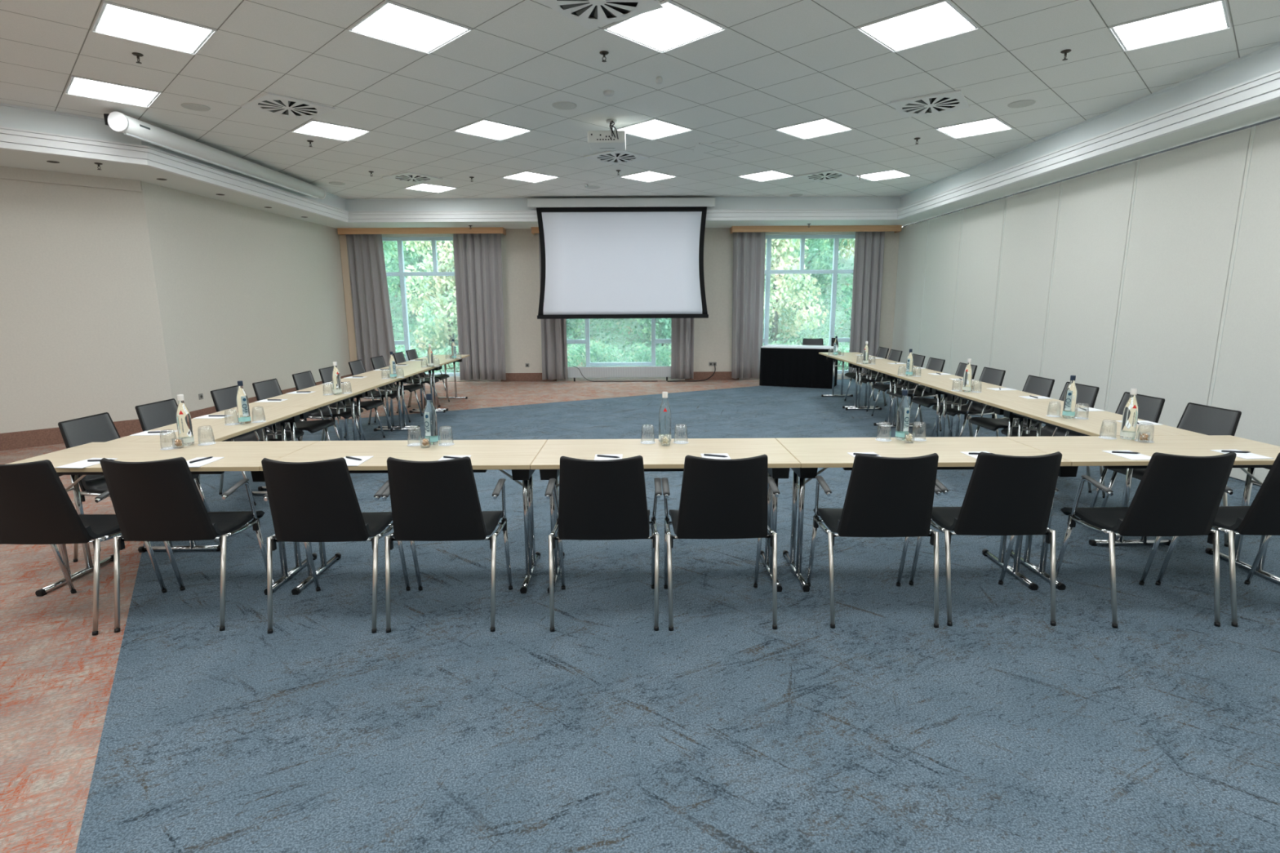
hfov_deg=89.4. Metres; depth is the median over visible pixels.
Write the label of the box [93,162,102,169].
sprinkler
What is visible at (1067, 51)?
sprinkler
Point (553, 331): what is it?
curtain
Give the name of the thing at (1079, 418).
coaster
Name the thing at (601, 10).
air vent
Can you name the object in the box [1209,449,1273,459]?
notepad
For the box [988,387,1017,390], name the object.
notepad
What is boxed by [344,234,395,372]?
curtain
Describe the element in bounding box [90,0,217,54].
recessed light
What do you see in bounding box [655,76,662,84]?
sensor
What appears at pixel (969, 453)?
pen
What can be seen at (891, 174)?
recessed light
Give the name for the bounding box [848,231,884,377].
curtain
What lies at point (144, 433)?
notepad
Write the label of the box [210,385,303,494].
chair
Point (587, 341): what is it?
window
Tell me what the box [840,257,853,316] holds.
tree
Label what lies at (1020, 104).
ceiling speaker
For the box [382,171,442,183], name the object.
air vent
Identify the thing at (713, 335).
wall
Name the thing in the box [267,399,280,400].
pen
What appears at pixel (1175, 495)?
chair
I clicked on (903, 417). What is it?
water bottle
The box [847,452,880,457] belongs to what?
notepad
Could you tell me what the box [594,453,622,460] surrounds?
notepad
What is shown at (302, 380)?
chair
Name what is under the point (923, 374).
folding table
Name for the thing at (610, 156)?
air vent
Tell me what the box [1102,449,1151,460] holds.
notepad
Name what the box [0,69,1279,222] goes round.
trim
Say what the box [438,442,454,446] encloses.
coaster
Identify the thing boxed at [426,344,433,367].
water bottle
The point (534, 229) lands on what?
rail
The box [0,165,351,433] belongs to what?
wall
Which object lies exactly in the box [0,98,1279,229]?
trim
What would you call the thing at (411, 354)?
chair
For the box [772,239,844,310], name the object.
tree
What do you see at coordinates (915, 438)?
coaster
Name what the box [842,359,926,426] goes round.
folding table
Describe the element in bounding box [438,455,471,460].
notepad
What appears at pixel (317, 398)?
folding table
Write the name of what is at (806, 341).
chair
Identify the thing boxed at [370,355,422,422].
chair
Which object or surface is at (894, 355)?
chair
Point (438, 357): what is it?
folding table
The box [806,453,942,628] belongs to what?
chair
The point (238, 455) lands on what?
folding table
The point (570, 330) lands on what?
tree
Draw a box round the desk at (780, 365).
[759,344,837,388]
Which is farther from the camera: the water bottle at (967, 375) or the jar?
the water bottle at (967, 375)
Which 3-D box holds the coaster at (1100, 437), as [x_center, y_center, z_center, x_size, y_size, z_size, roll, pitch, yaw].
[2.831,0.069,3.914,0.092,0.002,0.092,0,11,0]
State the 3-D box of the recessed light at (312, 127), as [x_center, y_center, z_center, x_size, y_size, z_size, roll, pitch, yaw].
[-3.385,-3.233,7.077,0.613,0.012,0.613,10,15,44]
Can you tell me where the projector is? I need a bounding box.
[587,118,626,151]
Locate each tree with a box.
[382,240,416,288]
[383,253,399,303]
[384,240,445,316]
[399,240,457,349]
[565,318,585,337]
[628,318,671,348]
[763,239,829,342]
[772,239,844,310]
[796,238,853,285]
[831,238,854,261]
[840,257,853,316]
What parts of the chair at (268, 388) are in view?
backrest, seat, armrest, leg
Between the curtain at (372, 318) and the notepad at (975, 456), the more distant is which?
the curtain at (372, 318)
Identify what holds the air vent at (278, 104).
attached to the ceiling
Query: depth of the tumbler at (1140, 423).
3.80 m
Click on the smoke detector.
(608, 93)
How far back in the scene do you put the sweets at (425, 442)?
3.75 m
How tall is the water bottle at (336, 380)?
0.302 m
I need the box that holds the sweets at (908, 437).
[906,433,912,441]
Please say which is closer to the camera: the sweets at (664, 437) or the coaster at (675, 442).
the sweets at (664, 437)
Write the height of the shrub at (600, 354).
0.938 m
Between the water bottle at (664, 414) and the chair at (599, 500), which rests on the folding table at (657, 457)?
the water bottle at (664, 414)
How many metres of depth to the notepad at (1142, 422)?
4.36 m
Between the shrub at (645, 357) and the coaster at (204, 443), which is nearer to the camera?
the coaster at (204, 443)
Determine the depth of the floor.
2.67 m
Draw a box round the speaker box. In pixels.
[831,337,835,346]
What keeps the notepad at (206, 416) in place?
on the folding table at (273, 415)
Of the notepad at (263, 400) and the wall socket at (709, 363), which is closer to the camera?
the notepad at (263, 400)
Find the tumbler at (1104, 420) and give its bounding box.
[1099,419,1116,438]
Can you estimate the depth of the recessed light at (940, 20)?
4.48 m
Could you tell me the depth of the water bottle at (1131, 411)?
3.83 m
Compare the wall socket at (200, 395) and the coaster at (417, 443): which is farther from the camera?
the wall socket at (200, 395)
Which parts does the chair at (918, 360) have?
leg, seat, backrest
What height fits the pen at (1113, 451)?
0.011 m
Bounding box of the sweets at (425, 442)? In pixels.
[422,438,429,445]
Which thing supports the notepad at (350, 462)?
on the folding table at (517, 455)
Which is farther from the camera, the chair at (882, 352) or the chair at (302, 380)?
the chair at (882, 352)
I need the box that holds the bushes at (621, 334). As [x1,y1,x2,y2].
[386,238,854,373]
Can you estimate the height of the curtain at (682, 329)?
2.940 m
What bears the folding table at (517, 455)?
on the floor
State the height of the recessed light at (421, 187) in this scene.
0.012 m
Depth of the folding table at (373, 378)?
7.38 m
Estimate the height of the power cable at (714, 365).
0.312 m
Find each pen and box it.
[87,459,115,461]
[147,431,168,433]
[189,456,213,462]
[208,414,226,416]
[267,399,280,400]
[296,391,310,392]
[346,456,362,460]
[443,455,461,458]
[596,454,620,457]
[703,453,728,457]
[853,453,879,456]
[968,452,993,454]
[1111,450,1139,453]
[1221,449,1249,453]
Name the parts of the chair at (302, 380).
backrest, rail, leg, armrest, seat, leg, leg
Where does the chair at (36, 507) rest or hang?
on the floor
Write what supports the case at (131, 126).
attached to the wall at (117, 295)
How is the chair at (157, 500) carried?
on the floor
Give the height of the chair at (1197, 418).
0.873 m
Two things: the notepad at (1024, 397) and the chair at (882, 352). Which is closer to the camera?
the notepad at (1024, 397)
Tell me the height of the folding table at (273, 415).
0.740 m
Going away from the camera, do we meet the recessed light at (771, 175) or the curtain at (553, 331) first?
the recessed light at (771, 175)
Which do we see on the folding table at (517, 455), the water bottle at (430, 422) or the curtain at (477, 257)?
the water bottle at (430, 422)
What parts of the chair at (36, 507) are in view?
backrest, leg, leg, seat, armrest, rail, leg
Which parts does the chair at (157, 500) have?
leg, backrest, leg, leg, seat, armrest, rail, leg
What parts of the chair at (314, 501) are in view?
leg, leg, backrest, leg, seat, rail, leg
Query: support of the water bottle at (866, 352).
on the folding table at (878, 363)
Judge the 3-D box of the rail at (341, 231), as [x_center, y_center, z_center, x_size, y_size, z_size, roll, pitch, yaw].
[-4.262,-3.836,12.679,3.200,0.140,0.300,0,11,0]
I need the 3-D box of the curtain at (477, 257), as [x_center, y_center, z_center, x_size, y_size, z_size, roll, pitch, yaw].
[-3.191,-2.395,12.937,0.959,2.940,0.154,0,11,1]
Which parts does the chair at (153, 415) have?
backrest, leg, leg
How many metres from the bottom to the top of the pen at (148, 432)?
0.011 m
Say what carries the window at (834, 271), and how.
in the wall at (713, 335)
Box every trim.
[0,45,1279,211]
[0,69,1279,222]
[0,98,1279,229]
[338,235,356,376]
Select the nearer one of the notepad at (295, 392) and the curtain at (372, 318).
the notepad at (295, 392)
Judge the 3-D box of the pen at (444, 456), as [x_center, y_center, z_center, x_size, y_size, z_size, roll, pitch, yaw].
[-0.999,0.167,3.473,0.132,0.011,0.009,3,11,19]
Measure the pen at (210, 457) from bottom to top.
0.011 m
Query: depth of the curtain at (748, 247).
12.94 m
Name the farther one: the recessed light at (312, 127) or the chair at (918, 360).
the chair at (918, 360)
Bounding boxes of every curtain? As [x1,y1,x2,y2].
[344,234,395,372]
[453,233,506,380]
[538,233,568,380]
[671,318,693,378]
[731,231,765,378]
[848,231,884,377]
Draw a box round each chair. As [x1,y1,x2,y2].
[0,459,167,635]
[57,412,199,562]
[99,457,274,632]
[134,398,256,511]
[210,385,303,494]
[252,378,335,440]
[261,457,410,633]
[292,370,363,440]
[318,366,385,440]
[348,359,404,431]
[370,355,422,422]
[381,456,512,632]
[392,351,439,413]
[405,348,449,406]
[544,455,662,631]
[661,454,780,631]
[802,337,823,345]
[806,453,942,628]
[844,346,888,405]
[853,349,902,411]
[871,353,925,422]
[886,357,945,431]
[908,451,1062,626]
[911,362,977,436]
[932,366,1005,436]
[968,374,1054,436]
[1000,382,1099,493]
[1049,451,1236,628]
[1064,391,1164,507]
[1101,402,1241,546]
[1155,452,1279,626]
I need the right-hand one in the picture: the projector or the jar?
the projector
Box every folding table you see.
[5,440,319,596]
[105,405,315,552]
[248,385,377,490]
[259,439,546,595]
[315,371,418,440]
[367,361,448,428]
[404,354,469,410]
[530,438,800,593]
[775,436,1071,591]
[818,352,884,408]
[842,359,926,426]
[874,368,981,436]
[919,382,1063,436]
[987,401,1205,546]
[1003,435,1279,590]
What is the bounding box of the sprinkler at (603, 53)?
[599,50,608,62]
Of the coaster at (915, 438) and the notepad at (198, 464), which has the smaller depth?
the notepad at (198, 464)
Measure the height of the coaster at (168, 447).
0.002 m
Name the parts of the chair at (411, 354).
backrest, seat, leg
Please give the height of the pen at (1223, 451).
0.011 m
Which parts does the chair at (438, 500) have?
leg, rail, leg, backrest, seat, leg, rail, armrest, leg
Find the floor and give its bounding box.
[0,378,1279,852]
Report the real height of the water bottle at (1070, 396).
0.302 m
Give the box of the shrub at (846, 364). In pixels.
[837,343,849,369]
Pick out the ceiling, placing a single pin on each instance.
(776, 64)
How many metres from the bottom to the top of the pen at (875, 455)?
0.011 m
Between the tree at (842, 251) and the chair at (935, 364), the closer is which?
the chair at (935, 364)
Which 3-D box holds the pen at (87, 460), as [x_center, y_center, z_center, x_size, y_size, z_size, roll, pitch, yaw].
[-2.884,0.180,3.461,0.132,0.011,0.009,-1,11,-6]
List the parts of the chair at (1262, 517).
leg, rail, armrest, seat, leg, leg, backrest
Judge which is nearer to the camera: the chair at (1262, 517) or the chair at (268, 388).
the chair at (1262, 517)
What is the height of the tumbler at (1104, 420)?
0.106 m
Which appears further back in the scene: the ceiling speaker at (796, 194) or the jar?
the ceiling speaker at (796, 194)
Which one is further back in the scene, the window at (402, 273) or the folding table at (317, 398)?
the window at (402, 273)
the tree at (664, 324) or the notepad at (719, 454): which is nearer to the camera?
the notepad at (719, 454)
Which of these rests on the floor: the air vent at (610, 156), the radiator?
the radiator
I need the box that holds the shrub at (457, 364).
[432,343,459,373]
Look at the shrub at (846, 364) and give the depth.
14.84 m
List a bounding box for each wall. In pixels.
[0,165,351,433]
[382,226,902,382]
[892,116,1279,485]
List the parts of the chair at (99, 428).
leg, backrest, rail, seat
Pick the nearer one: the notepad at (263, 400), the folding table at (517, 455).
the folding table at (517, 455)
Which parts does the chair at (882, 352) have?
leg, seat, backrest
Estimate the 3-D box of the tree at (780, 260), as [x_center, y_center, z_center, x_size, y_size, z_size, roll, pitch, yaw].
[3.575,-4.340,16.424,2.536,5.055,2.414,8,13,37]
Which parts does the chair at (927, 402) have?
leg, leg, seat, leg, backrest, leg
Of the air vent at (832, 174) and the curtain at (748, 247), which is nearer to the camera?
the air vent at (832, 174)
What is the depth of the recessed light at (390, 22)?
4.46 m
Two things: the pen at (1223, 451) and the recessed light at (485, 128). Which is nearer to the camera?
the pen at (1223, 451)
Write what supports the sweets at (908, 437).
in the jar
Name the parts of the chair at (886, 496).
leg, rail, armrest, seat, leg, backrest, leg, leg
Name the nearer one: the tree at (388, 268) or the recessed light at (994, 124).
the recessed light at (994, 124)
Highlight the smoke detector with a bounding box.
[603,89,614,97]
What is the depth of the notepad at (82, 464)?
3.40 m
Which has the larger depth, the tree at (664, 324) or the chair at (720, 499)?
the tree at (664, 324)
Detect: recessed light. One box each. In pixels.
[46,160,59,163]
[63,75,161,107]
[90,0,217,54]
[291,119,370,141]
[346,0,472,53]
[404,182,457,193]
[453,119,532,141]
[502,170,559,182]
[602,0,727,53]
[613,118,693,140]
[619,170,677,182]
[737,169,795,182]
[774,117,853,139]
[854,168,911,181]
[856,0,980,53]
[935,116,1013,138]
[1108,0,1231,52]
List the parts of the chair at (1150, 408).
leg, leg, backrest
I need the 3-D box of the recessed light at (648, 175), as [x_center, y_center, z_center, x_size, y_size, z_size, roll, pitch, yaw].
[0.129,-3.752,9.707,0.613,0.012,0.613,10,15,44]
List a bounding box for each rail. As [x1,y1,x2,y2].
[337,226,506,235]
[531,226,538,235]
[729,225,902,233]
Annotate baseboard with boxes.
[0,373,351,450]
[501,371,738,381]
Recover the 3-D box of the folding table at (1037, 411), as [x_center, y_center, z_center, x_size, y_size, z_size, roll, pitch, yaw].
[3.194,0.289,4.733,0.646,0.740,1.398,0,11,1]
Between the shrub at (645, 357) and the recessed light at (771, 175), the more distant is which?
the shrub at (645, 357)
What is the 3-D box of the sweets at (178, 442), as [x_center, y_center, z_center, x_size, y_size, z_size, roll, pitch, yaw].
[-2.706,0.095,3.788,0.038,0.041,0.046,-10,15,-43]
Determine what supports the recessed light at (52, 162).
attached to the wall at (117, 295)
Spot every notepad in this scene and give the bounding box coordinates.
[55,457,117,468]
[129,430,177,435]
[186,457,224,466]
[193,414,233,418]
[254,399,287,402]
[287,391,315,393]
[343,456,373,466]
[345,376,367,377]
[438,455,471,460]
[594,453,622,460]
[700,453,731,459]
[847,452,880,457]
[928,373,951,374]
[960,451,990,458]
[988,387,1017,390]
[1018,395,1053,399]
[1075,407,1105,411]
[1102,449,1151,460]
[1115,420,1163,425]
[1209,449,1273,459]
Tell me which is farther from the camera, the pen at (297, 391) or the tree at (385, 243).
the tree at (385, 243)
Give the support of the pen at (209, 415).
on the notepad at (206, 416)
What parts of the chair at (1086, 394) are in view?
seat, armrest, backrest, leg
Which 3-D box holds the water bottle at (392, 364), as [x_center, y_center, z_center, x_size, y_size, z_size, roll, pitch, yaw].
[-2.802,-0.696,7.315,0.076,0.302,0.075,8,14,39]
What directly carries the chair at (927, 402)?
on the floor
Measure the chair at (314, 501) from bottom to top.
0.873 m
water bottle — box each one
[175,394,194,445]
[235,380,250,424]
[332,361,342,394]
[388,351,396,378]
[423,393,438,444]
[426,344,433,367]
[451,338,456,359]
[658,391,671,443]
[833,336,838,355]
[862,341,869,364]
[895,389,910,440]
[905,348,913,376]
[962,359,972,391]
[1062,375,1076,418]
[1120,388,1138,439]
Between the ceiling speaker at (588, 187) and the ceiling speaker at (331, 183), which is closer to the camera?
the ceiling speaker at (331, 183)
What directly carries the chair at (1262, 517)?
on the floor
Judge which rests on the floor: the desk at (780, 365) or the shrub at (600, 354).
the desk at (780, 365)
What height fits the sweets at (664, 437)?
0.043 m
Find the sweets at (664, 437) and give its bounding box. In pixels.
[662,435,668,444]
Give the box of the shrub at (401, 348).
[395,344,422,358]
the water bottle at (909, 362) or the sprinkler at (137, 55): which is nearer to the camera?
the sprinkler at (137, 55)
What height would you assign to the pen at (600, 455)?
0.011 m
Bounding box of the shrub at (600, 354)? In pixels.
[567,338,618,366]
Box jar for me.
[419,437,430,448]
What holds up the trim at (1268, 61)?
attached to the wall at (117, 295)
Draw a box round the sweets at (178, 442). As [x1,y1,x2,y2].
[174,439,182,446]
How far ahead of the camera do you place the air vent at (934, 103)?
6.22 m
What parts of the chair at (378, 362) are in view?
backrest, seat, leg, leg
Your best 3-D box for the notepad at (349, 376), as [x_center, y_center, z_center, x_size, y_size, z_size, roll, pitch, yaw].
[-3.283,-0.566,7.458,0.210,0.003,0.148,0,11,2]
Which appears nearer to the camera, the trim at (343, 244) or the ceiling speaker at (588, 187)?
the ceiling speaker at (588, 187)
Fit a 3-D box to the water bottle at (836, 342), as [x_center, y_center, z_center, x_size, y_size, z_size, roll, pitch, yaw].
[3.084,-1.271,10.166,0.076,0.302,0.075,-9,14,-40]
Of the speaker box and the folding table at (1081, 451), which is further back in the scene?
the speaker box
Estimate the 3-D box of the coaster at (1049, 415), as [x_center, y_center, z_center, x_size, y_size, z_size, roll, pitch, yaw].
[2.986,-0.075,4.667,0.092,0.002,0.092,0,11,0]
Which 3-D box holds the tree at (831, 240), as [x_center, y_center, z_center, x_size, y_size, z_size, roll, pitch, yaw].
[5.963,-7.632,20.926,2.199,6.940,2.563,-10,15,-42]
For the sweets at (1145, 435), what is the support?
in the jar
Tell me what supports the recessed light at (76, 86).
in the ceiling
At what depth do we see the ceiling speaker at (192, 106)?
6.20 m
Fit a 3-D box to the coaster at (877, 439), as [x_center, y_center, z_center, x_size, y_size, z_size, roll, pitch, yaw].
[1.467,0.080,3.895,0.092,0.002,0.092,0,11,0]
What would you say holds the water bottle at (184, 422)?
on the folding table at (238, 455)
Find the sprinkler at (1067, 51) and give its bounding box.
[1060,48,1071,60]
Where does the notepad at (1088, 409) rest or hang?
on the folding table at (1037, 411)
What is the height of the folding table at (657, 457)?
0.740 m
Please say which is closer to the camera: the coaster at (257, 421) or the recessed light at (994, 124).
the coaster at (257, 421)
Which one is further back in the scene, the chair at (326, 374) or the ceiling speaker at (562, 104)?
the chair at (326, 374)
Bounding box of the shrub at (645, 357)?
[625,342,671,366]
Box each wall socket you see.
[198,393,203,399]
[708,362,716,365]
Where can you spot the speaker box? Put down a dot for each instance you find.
(833, 340)
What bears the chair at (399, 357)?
on the floor
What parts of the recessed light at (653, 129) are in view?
frame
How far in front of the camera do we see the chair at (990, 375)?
6.76 m
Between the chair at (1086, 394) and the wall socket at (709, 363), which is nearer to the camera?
the chair at (1086, 394)
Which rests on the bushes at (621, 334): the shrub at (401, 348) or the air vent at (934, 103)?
the shrub at (401, 348)
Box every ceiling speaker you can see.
[180,102,210,111]
[328,182,345,185]
[552,101,577,109]
[587,186,600,188]
[789,193,802,196]
[1007,99,1035,107]
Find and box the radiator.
[564,366,671,381]
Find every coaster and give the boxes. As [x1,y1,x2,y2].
[160,446,178,449]
[197,442,216,445]
[224,422,239,425]
[251,420,266,422]
[407,442,422,446]
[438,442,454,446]
[640,440,655,444]
[673,440,688,444]
[875,438,891,441]
[911,437,926,441]
[1046,414,1061,417]
[1074,417,1088,419]
[1097,435,1116,439]
[1134,439,1154,443]
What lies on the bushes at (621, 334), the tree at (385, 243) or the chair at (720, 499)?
the tree at (385, 243)
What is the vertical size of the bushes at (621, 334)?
5.437 m
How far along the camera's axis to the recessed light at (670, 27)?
4.48 m
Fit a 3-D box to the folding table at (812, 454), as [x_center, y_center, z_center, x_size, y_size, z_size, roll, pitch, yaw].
[1.534,0.489,3.728,1.398,0.740,0.646,0,11,0]
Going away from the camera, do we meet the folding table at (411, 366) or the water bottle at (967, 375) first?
the water bottle at (967, 375)
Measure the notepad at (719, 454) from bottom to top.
0.003 m
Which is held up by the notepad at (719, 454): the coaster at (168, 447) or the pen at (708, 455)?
the pen at (708, 455)
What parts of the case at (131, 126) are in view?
name plate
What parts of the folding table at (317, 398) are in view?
frame rail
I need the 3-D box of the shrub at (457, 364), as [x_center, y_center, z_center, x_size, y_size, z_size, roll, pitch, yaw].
[-4.162,-1.447,14.966,1.449,0.968,1.339,8,13,37]
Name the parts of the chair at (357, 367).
backrest, leg, rail, seat, leg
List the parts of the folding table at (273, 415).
frame rail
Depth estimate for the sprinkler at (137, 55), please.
4.90 m
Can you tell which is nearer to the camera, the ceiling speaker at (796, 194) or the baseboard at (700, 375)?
the ceiling speaker at (796, 194)
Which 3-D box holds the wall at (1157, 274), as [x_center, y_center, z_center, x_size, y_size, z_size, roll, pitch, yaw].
[5.384,-1.113,4.923,0.265,3.400,17.200,0,11,0]
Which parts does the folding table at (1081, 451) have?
frame rail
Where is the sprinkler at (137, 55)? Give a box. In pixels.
[131,52,143,63]
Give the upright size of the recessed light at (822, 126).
0.012 m
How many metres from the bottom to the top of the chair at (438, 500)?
0.873 m
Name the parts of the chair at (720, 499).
leg, armrest, rail, leg, seat, backrest, leg, rail, armrest, leg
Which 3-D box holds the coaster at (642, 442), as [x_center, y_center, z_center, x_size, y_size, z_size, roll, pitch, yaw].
[0.047,0.095,3.861,0.092,0.002,0.092,0,11,0]
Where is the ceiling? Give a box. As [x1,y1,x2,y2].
[0,0,1279,199]
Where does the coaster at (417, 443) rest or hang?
on the folding table at (517, 455)
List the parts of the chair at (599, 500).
leg, armrest, rail, leg, backrest, seat, leg, rail, armrest, leg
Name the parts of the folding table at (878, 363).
frame rail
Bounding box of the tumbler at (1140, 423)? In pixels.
[1135,422,1154,441]
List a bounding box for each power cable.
[573,365,657,382]
[667,364,715,382]
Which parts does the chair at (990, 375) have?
leg, seat, leg, armrest, leg, rail, backrest, leg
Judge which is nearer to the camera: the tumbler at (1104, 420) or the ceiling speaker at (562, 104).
the tumbler at (1104, 420)
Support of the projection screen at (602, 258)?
hanging from the ceiling
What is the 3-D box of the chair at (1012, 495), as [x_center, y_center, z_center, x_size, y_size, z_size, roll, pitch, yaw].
[1.766,0.504,3.298,0.569,0.873,0.579,0,11,0]
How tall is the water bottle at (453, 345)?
0.302 m
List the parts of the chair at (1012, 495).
leg, rail, seat, leg, leg, backrest, leg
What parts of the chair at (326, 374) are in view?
backrest, seat, leg, leg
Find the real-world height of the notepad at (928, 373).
0.003 m
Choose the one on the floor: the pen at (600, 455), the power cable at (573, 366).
the power cable at (573, 366)
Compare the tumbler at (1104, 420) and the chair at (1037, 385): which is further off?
the chair at (1037, 385)
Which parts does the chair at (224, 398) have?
leg, backrest, armrest, seat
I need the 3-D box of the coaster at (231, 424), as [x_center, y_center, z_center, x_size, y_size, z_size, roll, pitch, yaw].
[-2.866,-0.016,4.543,0.092,0.002,0.092,0,11,0]
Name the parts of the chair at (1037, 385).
leg, armrest, seat, backrest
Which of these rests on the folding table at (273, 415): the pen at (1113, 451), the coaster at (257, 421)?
the coaster at (257, 421)
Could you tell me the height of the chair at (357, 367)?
0.873 m
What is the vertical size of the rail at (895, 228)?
0.140 m
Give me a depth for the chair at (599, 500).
3.05 m
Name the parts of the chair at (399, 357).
backrest, leg, rail, seat, leg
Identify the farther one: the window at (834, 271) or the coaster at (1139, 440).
the window at (834, 271)
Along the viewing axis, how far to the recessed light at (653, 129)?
7.08 m
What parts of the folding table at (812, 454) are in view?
frame rail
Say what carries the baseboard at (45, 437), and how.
attached to the wall at (117, 295)
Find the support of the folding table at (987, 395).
on the floor
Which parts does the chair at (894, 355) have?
leg, seat, leg, rail, backrest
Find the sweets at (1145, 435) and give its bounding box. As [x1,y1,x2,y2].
[1139,433,1148,439]
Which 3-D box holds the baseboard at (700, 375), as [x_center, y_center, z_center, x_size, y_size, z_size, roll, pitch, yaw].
[-0.339,-1.036,13.383,11.075,0.170,0.020,0,11,0]
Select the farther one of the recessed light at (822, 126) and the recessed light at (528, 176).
the recessed light at (528, 176)
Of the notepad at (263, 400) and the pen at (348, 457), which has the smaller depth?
the pen at (348, 457)
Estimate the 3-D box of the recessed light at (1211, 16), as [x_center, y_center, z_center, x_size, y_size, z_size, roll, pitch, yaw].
[3.707,-2.792,4.520,0.613,0.012,0.613,10,15,44]
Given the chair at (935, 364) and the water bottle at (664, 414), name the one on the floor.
the chair at (935, 364)
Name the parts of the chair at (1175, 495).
leg, rail, armrest, seat, leg, leg, backrest, leg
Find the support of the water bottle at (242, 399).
on the folding table at (273, 415)
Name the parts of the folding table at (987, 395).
frame rail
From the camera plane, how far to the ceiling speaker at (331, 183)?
10.08 m
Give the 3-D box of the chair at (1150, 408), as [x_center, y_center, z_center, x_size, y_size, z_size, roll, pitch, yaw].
[3.506,0.196,4.870,0.579,0.873,0.569,0,11,0]
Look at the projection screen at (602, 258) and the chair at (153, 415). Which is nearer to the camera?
the chair at (153, 415)
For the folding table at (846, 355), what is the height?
0.740 m
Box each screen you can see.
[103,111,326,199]
[527,197,715,319]
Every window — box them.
[382,236,459,376]
[566,318,671,366]
[762,235,855,373]
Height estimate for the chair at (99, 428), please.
0.873 m
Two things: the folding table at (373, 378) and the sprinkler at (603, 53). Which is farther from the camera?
the folding table at (373, 378)
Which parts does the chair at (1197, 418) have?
leg, seat, backrest, leg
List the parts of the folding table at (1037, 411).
frame rail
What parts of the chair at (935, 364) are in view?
seat, leg, rail, backrest, leg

